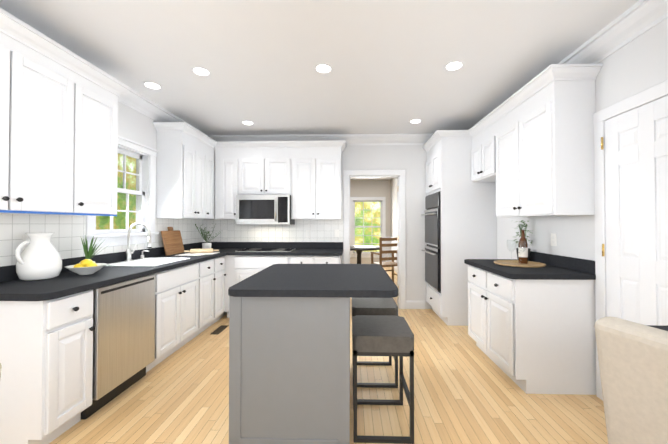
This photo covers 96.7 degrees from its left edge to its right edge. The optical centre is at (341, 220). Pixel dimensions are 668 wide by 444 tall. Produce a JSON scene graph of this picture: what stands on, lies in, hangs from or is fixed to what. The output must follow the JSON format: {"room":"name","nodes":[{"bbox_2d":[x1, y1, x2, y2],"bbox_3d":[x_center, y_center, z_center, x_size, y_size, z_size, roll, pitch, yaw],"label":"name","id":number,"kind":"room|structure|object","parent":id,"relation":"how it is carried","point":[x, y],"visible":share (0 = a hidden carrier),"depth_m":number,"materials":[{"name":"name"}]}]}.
{"room":"kitchen","nodes":[
{"label":"kitchen","id":0,"kind":"room"},
{"bbox_2d":[118,102,156,226],"bbox_3d":[-2.328,-0.010,1.630,0.140,2.650,6.320,0,-1,2],"label":"wall","id":1,"kind":"structure","parent":0,"point":[136,126],"depth_m":3.21,"materials":[{"name":"paint"}]},
{"bbox_2d":[0,12,27,213],"bbox_3d":[-2.094,-0.609,1.557,0.327,1.115,0.473,0,-1,2],"label":"upper cabinet","id":2,"kind":"object","parent":1,"relation":"attached to","point":[13,34],"depth_m":1.74,"materials":[{"name":"paint"}]},
{"bbox_2d":[28,28,87,215],"bbox_3d":[-2.083,-0.604,1.932,0.327,1.115,0.522,0,-1,2],"label":"upper cabinet","id":3,"kind":"object","parent":1,"relation":"attached to","point":[57,79],"depth_m":1.99,"materials":[{"name":"paint"}]},
{"bbox_2d":[0,213,203,266],"bbox_3d":[-2.212,-0.083,3.145,0.006,0.800,3.005,0,-1,2],"label":"tile backsplash","id":4,"kind":"structure","parent":1,"relation":"attached to","point":[69,231],"depth_m":2.39,"materials":[{"name":"white tile"}]},
{"bbox_2d":[22,235,29,250],"bbox_3d":[-2.234,0.161,2.115,0.008,0.116,0.072,0,-1,2],"label":"outlet","id":5,"kind":"object","parent":4,"relation":"attached to","point":[25,237],"depth_m":2.09,"materials":[{"name":"white plastic"}]},
{"bbox_2d":[0,242,203,279],"bbox_3d":[-2.202,0.367,3.135,0.019,0.100,3.007,0,-1,2],"label":"backsplash","id":6,"kind":"structure","parent":1,"relation":"attached to","point":[6,272],"depth_m":2.78,"materials":[{"name":"black stone"}]},
{"bbox_2d":[84,64,123,215],"bbox_3d":[-2.072,-0.600,2.308,0.327,1.115,0.474,0,-1,2],"label":"upper cabinet","id":7,"kind":"object","parent":1,"relation":"attached to","point":[100,185],"depth_m":2.36,"materials":[{"name":"paint"}]},
{"bbox_2d":[0,8,207,135],"bbox_3d":[-2.203,-1.266,1.571,0.115,0.140,6.180,0,-1,2],"label":"crown molding","id":8,"kind":"structure","parent":1,"relation":"attached to","point":[134,100],"depth_m":3.22,"materials":[{"name":"paint"}]},
{"bbox_2d":[83,135,158,248],"bbox_3d":[-2.263,-0.289,3.032,0.190,1.080,0.950,0,-1,2],"label":"window","id":9,"kind":"structure","parent":1,"relation":"in","point":[144,192],"depth_m":3.24,"materials":[{"name":"paint"}]},
{"bbox_2d":[156,124,199,218],"bbox_3d":[-2.033,-0.584,3.685,0.327,1.115,0.333,0,-1,2],"label":"upper cabinet","id":10,"kind":"object","parent":1,"relation":"attached to","point":[178,145],"depth_m":3.52,"materials":[{"name":"paint"}]},
{"bbox_2d":[200,132,207,218],"bbox_3d":[-2.026,-0.581,3.919,0.327,1.115,0.379,0,-1,2],"label":"upper cabinet","id":11,"kind":"object","parent":1,"relation":"attached to","point":[203,139],"depth_m":4.00,"materials":[{"name":"paint"}]},
{"bbox_2d":[208,137,211,218],"bbox_3d":[-2.020,-0.579,4.143,0.327,1.115,0.313,0,-1,2],"label":"upper cabinet","id":12,"kind":"object","parent":1,"relation":"attached to","point":[209,139],"depth_m":4.18,"materials":[{"name":"paint"}]},
{"bbox_2d":[0,0,638,179],"bbox_3d":[0.119,-1.350,3.766,4.910,0.080,10.980,0,-1,2],"label":"ceiling","id":13,"kind":"structure","parent":0,"point":[387,60],"depth_m":2.35,"materials":[{"name":"paint"}]},
{"bbox_2d":[142,81,162,89],"bbox_3d":[-1.852,-1.317,2.902,0.169,0.006,0.169,1,-1,-37],"label":"recessed light","id":14,"kind":"object","parent":13,"relation":"in","point":[152,85],"depth_m":2.89,"materials":[{"name":"paint"}]},
{"bbox_2d":[190,66,211,75],"bbox_3d":[-1.249,-1.320,2.634,0.169,0.006,0.169,0,-1,-4],"label":"recessed light","id":15,"kind":"object","parent":13,"relation":"in","point":[201,71],"depth_m":2.63,"materials":[{"name":"paint"}]},
{"bbox_2d":[241,121,253,124],"bbox_3d":[-1.261,-1.305,3.975,0.169,0.006,0.169,0,-1,-4],"label":"recessed light","id":16,"kind":"object","parent":13,"relation":"in","point":[243,122],"depth_m":3.95,"materials":[{"name":"paint"}]},
{"bbox_2d":[314,63,332,73],"bbox_3d":[-0.160,-1.321,2.583,0.169,0.006,0.169,0,-1,-4],"label":"recessed light","id":17,"kind":"object","parent":13,"relation":"in","point":[325,68],"depth_m":2.58,"materials":[{"name":"paint"}]},
{"bbox_2d":[409,119,421,123],"bbox_3d":[0.968,-1.305,3.911,0.169,0.006,0.169,0,-1,-4],"label":"recessed light","id":18,"kind":"object","parent":13,"relation":"in","point":[413,121],"depth_m":3.91,"materials":[{"name":"paint"}]},
{"bbox_2d":[444,60,464,70],"bbox_3d":[0.959,-1.321,2.541,0.169,0.006,0.169,1,-1,-37],"label":"recessed light","id":19,"kind":"object","parent":13,"relation":"in","point":[455,65],"depth_m":2.53,"materials":[{"name":"paint"}]},
{"bbox_2d":[49,267,607,443],"bbox_3d":[0.189,1.369,3.732,5.050,0.060,10.980,0,-1,2],"label":"floor","id":20,"kind":"structure","parent":0,"point":[467,390],"depth_m":2.13,"materials":[{"name":"brown wood"}]},
{"bbox_2d":[0,288,95,443],"bbox_3d":[-1.941,0.880,1.808,0.617,0.875,0.321,0,-1,2],"label":"base cabinet","id":21,"kind":"object","parent":20,"relation":"on","point":[74,348],"depth_m":1.66,"materials":[{"name":"paint"}]},
{"bbox_2d":[0,248,235,303],"bbox_3d":[-1.888,0.437,3.126,0.647,0.040,3.007,0,-1,2],"label":"countertop","id":22,"kind":"structure","parent":21,"relation":"on","point":[67,283],"depth_m":1.99,"materials":[{"name":"black stone"}]},
{"bbox_2d":[15,233,61,280],"bbox_3d":[-2.106,0.245,2.053,0.228,0.318,0.264,0,-1,2],"label":"pitcher","id":23,"kind":"object","parent":22,"relation":"on","point":[38,257],"visible":1,"depth_m":2.01,"materials":[{"name":"white ceramic"}]},
{"bbox_2d":[65,263,106,274],"bbox_3d":[-1.940,0.373,2.254,0.248,0.066,0.248,0,-1,2],"label":"bowl","id":24,"kind":"object","parent":22,"relation":"on","point":[85,270],"visible":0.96,"depth_m":2.20,"materials":[{"name":"white ceramic"}]},
{"bbox_2d":[73,259,97,267],"bbox_3d":[-1.940,0.337,2.270,0.141,0.088,0.130,0,-1,2],"label":"lemons","id":25,"kind":"object","parent":24,"relation":"in","point":[86,263],"visible":0.58,"depth_m":2.23,"materials":[{"name":"yellow food"}]},
{"bbox_2d":[79,236,108,262],"bbox_3d":[-2.050,0.265,2.454,0.190,0.288,0.214,0,-1,2],"label":"grass plant","id":26,"kind":"object","parent":22,"relation":"on","point":[89,254],"visible":0.65,"depth_m":2.42,"materials":[{"name":"green plant"}]},
{"bbox_2d":[125,222,151,260],"bbox_3d":[-2.035,0.212,2.991,0.262,0.386,0.108,0,-1,2],"label":"faucet","id":27,"kind":"object","parent":22,"relation":"on","point":[129,252],"visible":1,"depth_m":2.96,"materials":[{"name":"silver metal"}]},
{"bbox_2d":[103,256,191,267],"bbox_3d":[-1.922,0.505,2.963,0.505,0.200,0.601,0,-1,2],"label":"sink","id":28,"kind":"object","parent":22,"relation":"in","point":[148,261],"depth_m":3.08,"materials":[{"name":"white ceramic"}]},
{"bbox_2d":[161,227,183,255],"bbox_3d":[-2.120,0.250,3.722,0.094,0.343,0.380,0,-1,2],"label":"cutting board","id":29,"kind":"object","parent":22,"relation":"on","point":[172,241],"visible":0.98,"depth_m":3.69,"materials":[{"name":"brown wood"}]},
{"bbox_2d":[175,252,219,255],"bbox_3d":[-1.797,0.419,3.740,0.400,0.010,0.380,0,-1,2],"label":"papers","id":30,"kind":"object","parent":22,"relation":"on","point":[192,254],"visible":0.75,"depth_m":3.65,"materials":[{"name":"white paper"}]},
{"bbox_2d":[184,248,218,252],"bbox_3d":[-1.777,0.385,3.760,0.400,0.056,0.056,0,-1,-21],"label":"rolling pin","id":31,"kind":"object","parent":30,"relation":"on","point":[209,250],"visible":1,"depth_m":3.74,"materials":[{"name":"brown wood"}]},
{"bbox_2d":[202,243,211,248],"bbox_3d":[-1.961,0.378,4.306,0.130,0.105,0.130,0,-1,2],"label":"pot","id":32,"kind":"object","parent":22,"relation":"on","point":[206,245],"visible":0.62,"depth_m":4.25,"materials":[{"name":"white ceramic"}]},
{"bbox_2d":[195,223,219,242],"bbox_3d":[-1.931,0.183,4.305,0.366,0.282,0.366,0,-1,2],"label":"plant","id":33,"kind":"object","parent":32,"relation":"in","point":[204,234],"visible":1,"depth_m":4.29,"materials":[{"name":"green plant"}]},
{"bbox_2d":[96,272,159,411],"bbox_3d":[-1.901,0.887,2.267,0.578,0.871,0.591,0,-1,2],"label":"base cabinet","id":34,"kind":"object","parent":20,"relation":"on","point":[128,313],"depth_m":2.22,"materials":[{"name":"metal"}]},
{"bbox_2d":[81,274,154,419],"bbox_3d":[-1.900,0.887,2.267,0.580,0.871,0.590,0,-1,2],"label":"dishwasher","id":35,"kind":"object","parent":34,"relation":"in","point":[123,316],"depth_m":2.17,"materials":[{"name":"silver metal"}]},
{"bbox_2d":[160,264,203,361],"bbox_3d":[-1.908,0.893,2.978,0.617,0.875,0.820,0,-1,2],"label":"base cabinet","id":36,"kind":"object","parent":20,"relation":"on","point":[181,289],"depth_m":2.96,"materials":[{"name":"paint"}]},
{"bbox_2d":[204,256,219,329],"bbox_3d":[-1.892,0.899,3.502,0.617,0.875,0.512,0,-1,2],"label":"base cabinet","id":37,"kind":"object","parent":20,"relation":"on","point":[211,267],"depth_m":3.62,"materials":[{"name":"paint"}]},
{"bbox_2d":[211,325,228,333],"bbox_3d":[-1.495,1.335,3.631,0.100,0.006,0.300,0,-1,2],"label":"floor vent","id":38,"kind":"object","parent":20,"relation":"in","point":[220,329],"visible":1,"depth_m":3.63,"materials":[{"name":"metal"}]},
{"bbox_2d":[220,256,227,318],"bbox_3d":[-1.884,0.903,3.798,0.617,0.875,0.365,0,-1,2],"label":"base cabinet","id":39,"kind":"object","parent":20,"relation":"on","point":[223,259],"depth_m":3.94,"materials":[{"name":"paint"}]},
{"bbox_2d":[224,256,295,317],"bbox_3d":[-1.105,0.908,4.293,0.951,0.875,0.617,0,-1,2],"label":"base cabinet","id":40,"kind":"object","parent":20,"relation":"on","point":[240,268],"depth_m":4.00,"materials":[{"name":"paint"}]},
{"bbox_2d":[228,248,342,255],"bbox_3d":[-0.761,0.451,4.274,1.540,0.040,0.646,0,-1,2],"label":"countertop","id":41,"kind":"structure","parent":40,"relation":"on","point":[239,251],"depth_m":4.02,"materials":[{"name":"black stone"}]},
{"bbox_2d":[235,248,294,251],"bbox_3d":[-1.081,0.425,4.280,0.760,0.011,0.460,0,-1,2],"label":"cooktop","id":42,"kind":"object","parent":41,"relation":"in","point":[247,249],"depth_m":4.13,"materials":[{"name":"metal"}]},
{"bbox_2d":[296,256,319,263],"bbox_3d":[-0.531,0.908,4.277,0.482,0.875,0.617,0,-1,2],"label":"base cabinet","id":43,"kind":"object","parent":20,"relation":"on","point":[299,259],"depth_m":3.97,"materials":[{"name":"paint"}]},
{"bbox_2d":[228,264,398,443],"bbox_3d":[-0.151,0.856,2.177,0.970,0.930,1.080,0,-1,2],"label":"kitchen island","id":44,"kind":"object","parent":20,"relation":"on","point":[289,353],"visible":1,"depth_m":1.67,"materials":[{"name":"paint"}]},
{"bbox_2d":[320,256,340,263],"bbox_3d":[-0.227,0.908,4.268,0.411,0.875,0.617,0,-1,2],"label":"base cabinet","id":45,"kind":"object","parent":20,"relation":"on","point":[323,259],"depth_m":3.96,"materials":[{"name":"paint"}]},
{"bbox_2d":[350,245,378,263],"bbox_3d":[0.393,0.993,6.832,1.060,0.765,1.060,0,-1,2],"label":"dining table","id":46,"kind":"object","parent":20,"relation":"on","point":[358,249],"visible":0.56,"depth_m":6.68,"materials":[{"name":"wood"}]},
{"bbox_2d":[352,298,397,387],"bbox_3d":[0.270,1.010,2.551,0.370,0.629,0.405,0,-1,2],"label":"stool","id":47,"kind":"object","parent":20,"relation":"on","point":[374,306],"visible":0.58,"depth_m":2.37,"materials":[{"name":"black metal"}]},
{"bbox_2d":[352,315,413,443],"bbox_3d":[0.252,1.003,1.956,0.370,0.629,0.405,0,-1,2],"label":"stool","id":48,"kind":"object","parent":20,"relation":"on","point":[382,335],"visible":1,"depth_m":1.76,"materials":[{"name":"black metal"}]},
{"bbox_2d":[371,237,396,281],"bbox_3d":[0.955,0.860,6.327,0.550,1.020,0.480,0,-1,-18],"label":"dining chair","id":49,"kind":"object","parent":20,"relation":"on","point":[392,264],"visible":0.5,"depth_m":6.11,"materials":[{"name":"brown wood"}]},
{"bbox_2d":[424,132,499,325],"bbox_3d":[1.615,0.104,4.165,0.737,2.480,0.736,0,-1,2],"label":"tall cabinet","id":50,"kind":"object","parent":20,"relation":"on","point":[460,226],"depth_m":3.80,"materials":[{"name":"paint"}]},
{"bbox_2d":[464,264,479,347],"bbox_3d":[1.639,0.892,2.911,0.617,0.875,0.509,0,-1,2],"label":"base cabinet","id":51,"kind":"object","parent":20,"relation":"on","point":[471,275],"depth_m":3.04,"materials":[{"name":"paint"}]},
{"bbox_2d":[480,268,595,394],"bbox_3d":[1.628,0.888,2.521,0.617,0.875,0.511,0,-1,2],"label":"base cabinet","id":52,"kind":"object","parent":20,"relation":"on","point":[540,334],"depth_m":2.27,"materials":[{"name":"paint"}]},
{"bbox_2d":[464,260,595,279],"bbox_3d":[1.618,0.433,2.722,0.647,0.040,0.960,0,-1,2],"label":"countertop","id":53,"kind":"structure","parent":52,"relation":"on","point":[549,272],"depth_m":2.38,"materials":[{"name":"black stone"}]},
{"bbox_2d":[494,260,545,267],"bbox_3d":[1.657,0.405,2.781,0.420,0.016,0.420,0,-1,2],"label":"tray","id":54,"kind":"object","parent":53,"relation":"on","point":[516,263],"visible":0.9,"depth_m":2.71,"materials":[{"name":"brown wood"}]},
{"bbox_2d":[518,230,527,263],"bbox_3d":[1.702,0.245,2.791,0.077,0.315,0.077,0,-1,2],"label":"wine bottle","id":55,"kind":"object","parent":54,"relation":"on","point":[523,258],"visible":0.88,"depth_m":2.76,"materials":[{"name":"brown glass"}]},
{"bbox_2d":[512,220,532,260],"bbox_3d":[1.834,0.206,3.038,0.210,0.419,0.246,0,-1,2],"label":"plant","id":56,"kind":"object","parent":53,"relation":"on","point":[520,228],"visible":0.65,"depth_m":3.04,"materials":[{"name":"green plant"}]},
{"bbox_2d":[594,317,667,443],"bbox_3d":[1.209,0.818,0.876,0.589,0.976,0.470,0,-1,-14],"label":"chair","id":57,"kind":"object","parent":20,"relation":"on","point":[633,361],"visible":1,"depth_m":0.93,"materials":[{"name":"fabric"}]},
{"bbox_2d":[350,180,389,263],"bbox_3d":[-0.065,0.078,9.178,3.090,2.650,0.140,0,-1,2],"label":"wall","id":58,"kind":"structure","parent":0,"point":[387,189],"depth_m":9.09,"materials":[{"name":"beige paint"}]},
{"bbox_2d":[350,197,385,257],"bbox_3d":[0.788,0.207,9.104,1.120,1.850,0.145,0,-1,2],"label":"dining room window","id":59,"kind":"structure","parent":58,"relation":"in","point":[382,209],"depth_m":9.07,"materials":[{"name":"paint"}]},
{"bbox_2d":[341,145,431,308],"bbox_3d":[-0.085,0.025,4.656,4.170,2.650,0.140,0,-1,2],"label":"wall","id":60,"kind":"structure","parent":0,"point":[411,160],"depth_m":4.56,"materials":[{"name":"paint"}]},
{"bbox_2d":[212,140,239,218],"bbox_3d":[-1.688,-0.575,4.435,0.360,1.115,0.401,0,-1,2],"label":"upper cabinet","id":61,"kind":"object","parent":60,"relation":"attached to","point":[226,154],"depth_m":4.31,"materials":[{"name":"paint"}]},
{"bbox_2d":[240,141,267,187],"bbox_3d":[-1.283,-0.750,4.463,0.447,0.765,0.327,0,-1,2],"label":"upper cabinet","id":62,"kind":"object","parent":60,"relation":"attached to","point":[253,154],"depth_m":4.30,"materials":[{"name":"paint"}]},
{"bbox_2d":[236,188,294,223],"bbox_3d":[-1.120,-0.187,4.413,0.767,0.498,0.404,0,-1,2],"label":"microwave","id":63,"kind":"object","parent":60,"relation":"attached to","point":[253,205],"depth_m":4.21,"materials":[{"name":"metal"}]},
{"bbox_2d":[204,242,342,247],"bbox_3d":[-1.066,0.384,4.598,2.168,0.100,0.018,0,-1,2],"label":"backsplash","id":64,"kind":"structure","parent":60,"relation":"attached to","point":[214,244],"depth_m":4.59,"materials":[{"name":"black stone"}]},
{"bbox_2d":[204,190,342,241],"bbox_3d":[-1.062,-0.066,4.612,2.160,0.800,0.006,0,-1,2],"label":"tile backsplash","id":65,"kind":"structure","parent":60,"relation":"attached to","point":[322,230],"depth_m":4.60,"materials":[{"name":"white tile"}]},
{"bbox_2d":[223,230,226,237],"bbox_3d":[-1.822,0.210,4.624,0.072,0.116,0.008,0,-1,2],"label":"outlet","id":66,"kind":"object","parent":65,"relation":"attached to","point":[224,231],"depth_m":4.62,"materials":[{"name":"white plastic"}]},
{"bbox_2d":[334,230,338,236],"bbox_3d":[-0.083,0.199,4.571,0.072,0.116,0.014,0,-1,2],"label":"outlet","id":67,"kind":"object","parent":65,"relation":"attached to","point":[336,232],"depth_m":4.57,"materials":[{"name":"white plastic"}]},
{"bbox_2d":[268,141,291,187],"bbox_3d":[-0.956,-0.750,4.453,0.448,0.765,0.327,0,-1,2],"label":"upper cabinet","id":68,"kind":"object","parent":60,"relation":"attached to","point":[279,152],"depth_m":4.29,"materials":[{"name":"paint"}]},
{"bbox_2d":[292,141,319,219],"bbox_3d":[-0.521,-0.575,4.439,0.421,1.115,0.327,0,-1,2],"label":"upper cabinet","id":69,"kind":"object","parent":60,"relation":"attached to","point":[305,154],"depth_m":4.28,"materials":[{"name":"paint"}]},
{"bbox_2d":[208,133,433,144],"bbox_3d":[-0.089,-1.231,4.543,3.930,0.140,0.115,0,-1,2],"label":"crown molding","id":70,"kind":"structure","parent":60,"relation":"attached to","point":[351,139],"depth_m":4.53,"materials":[{"name":"paint"}]},
{"bbox_2d":[320,141,343,218],"bbox_3d":[-0.223,-0.575,4.430,0.421,1.115,0.327,0,-1,2],"label":"upper cabinet","id":71,"kind":"object","parent":60,"relation":"attached to","point":[330,151],"depth_m":4.27,"materials":[{"name":"paint"}]},
{"bbox_2d":[343,170,405,308],"bbox_3d":[0.499,0.287,4.626,0.950,2.125,0.163,0,-1,2],"label":"door frame","id":72,"kind":"structure","parent":60,"relation":"attached to","point":[399,175],"depth_m":4.56,"materials":[{"name":"paint"}]},
{"bbox_2d":[406,300,424,308],"bbox_3d":[1.119,1.286,4.530,0.295,0.125,0.014,0,-1,2],"label":"baseboard","id":73,"kind":"structure","parent":60,"relation":"attached to","point":[410,304],"depth_m":4.51,"materials":[{"name":"paint"}]},
{"bbox_2d":[390,178,396,237],"bbox_3d":[1.496,0.052,6.941,0.160,2.650,4.521,0,-1,2],"label":"wall","id":74,"kind":"structure","parent":0,"point":[393,182],"depth_m":8.55,"materials":[{"name":"white paint"}]},
{"bbox_2d":[389,237,396,272],"bbox_3d":[1.404,0.921,6.869,0.060,0.910,4.370,0,-1,2],"label":"trim","id":75,"kind":"structure","parent":74,"relation":"attached to","point":[391,248],"depth_m":8.27,"materials":[{"name":"paint"}]},
{"bbox_2d":[497,18,667,314],"bbox_3d":[1.980,-0.011,1.506,0.140,2.650,6.320,0,-1,2],"label":"wall","id":76,"kind":"structure","parent":0,"point":[639,64],"depth_m":2.22,"materials":[{"name":"paint"}]},
{"bbox_2d":[468,128,491,183],"bbox_3d":[1.804,-0.817,3.611,0.327,0.650,0.381,0,-1,2],"label":"upper cabinet","id":77,"kind":"object","parent":76,"relation":"attached to","point":[472,131],"depth_m":3.77,"materials":[{"name":"paint"}]},
{"bbox_2d":[476,112,491,179],"bbox_3d":[1.796,-0.820,3.351,0.327,0.650,0.381,0,-1,2],"label":"upper cabinet","id":78,"kind":"object","parent":76,"relation":"attached to","point":[484,129],"depth_m":3.42,"materials":[{"name":"paint"}]},
{"bbox_2d":[492,100,511,219],"bbox_3d":[1.783,-0.593,2.903,0.327,1.115,0.510,0,-1,2],"label":"upper cabinet","id":79,"kind":"object","parent":76,"relation":"attached to","point":[502,118],"depth_m":3.00,"materials":[{"name":"paint"}]},
{"bbox_2d":[551,233,556,245],"bbox_3d":[1.941,0.178,2.725,0.008,0.116,0.072,0,-1,2],"label":"electrical outlet plate","id":80,"kind":"object","parent":76,"relation":"attached to","point":[553,240],"visible":1,"depth_m":2.72,"materials":[{"name":"white plastic"}]},
{"bbox_2d":[512,64,599,216],"bbox_3d":[1.772,-0.597,2.514,0.327,1.115,0.511,0,-1,2],"label":"upper cabinet","id":81,"kind":"object","parent":76,"relation":"attached to","point":[553,126],"depth_m":2.27,"materials":[{"name":"paint"}]},
{"bbox_2d":[529,252,594,271],"bbox_3d":[1.932,0.362,2.714,0.019,0.100,0.960,0,-1,2],"label":"backsplash","id":82,"kind":"structure","parent":76,"relation":"attached to","point":[560,261],"depth_m":2.56,"materials":[{"name":"black stone"}]},
{"bbox_2d":[558,0,666,63],"bbox_3d":[1.851,-1.267,1.454,0.115,0.140,6.180,0,-1,2],"label":"crown molding","id":83,"kind":"structure","parent":76,"relation":"attached to","point":[637,19],"depth_m":1.98,"materials":[{"name":"paint"}]},
{"bbox_2d":[593,80,667,400],"bbox_3d":[1.877,0.250,1.853,0.086,2.135,0.785,0,-1,2],"label":"door","id":84,"kind":"structure","parent":76,"relation":"attached to","point":[631,194],"depth_m":1.95,"materials":[{"name":"paint"}]},
{"bbox_2d":[646,325,667,330],"bbox_3d":[1.571,0.676,0.899,0.637,0.340,1.100,0,-1,2],"label":"desk","id":85,"kind":"object","parent":76,"relation":"attached to","point":[665,328],"depth_m":1.42,"materials":[{"name":"laminate"}]},
{"bbox_2d":[664,0,667,24],"bbox_3d":[1.736,-0.640,1.244,0.327,1.060,0.412,0,-1,2],"label":"upper cabinet","id":86,"kind":"object","parent":76,"relation":"attached to","point":[664,0],"depth_m":1.46,"materials":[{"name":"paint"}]},
{"label":"outside","id":87,"kind":"structure","parent":0,"visible":0},
{"bbox_2d":[96,153,135,229],"bbox_3d":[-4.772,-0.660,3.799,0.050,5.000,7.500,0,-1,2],"label":"trees","id":88,"kind":"object","parent":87,"point":[118,219],"depth_m":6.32,"materials":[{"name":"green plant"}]},
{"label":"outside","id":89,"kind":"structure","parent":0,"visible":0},
{"bbox_2d":[355,202,380,251],"bbox_3d":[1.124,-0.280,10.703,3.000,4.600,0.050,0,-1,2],"label":"trees","id":90,"kind":"object","parent":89,"point":[373,214],"depth_m":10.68,"materials":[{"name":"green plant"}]}
]}

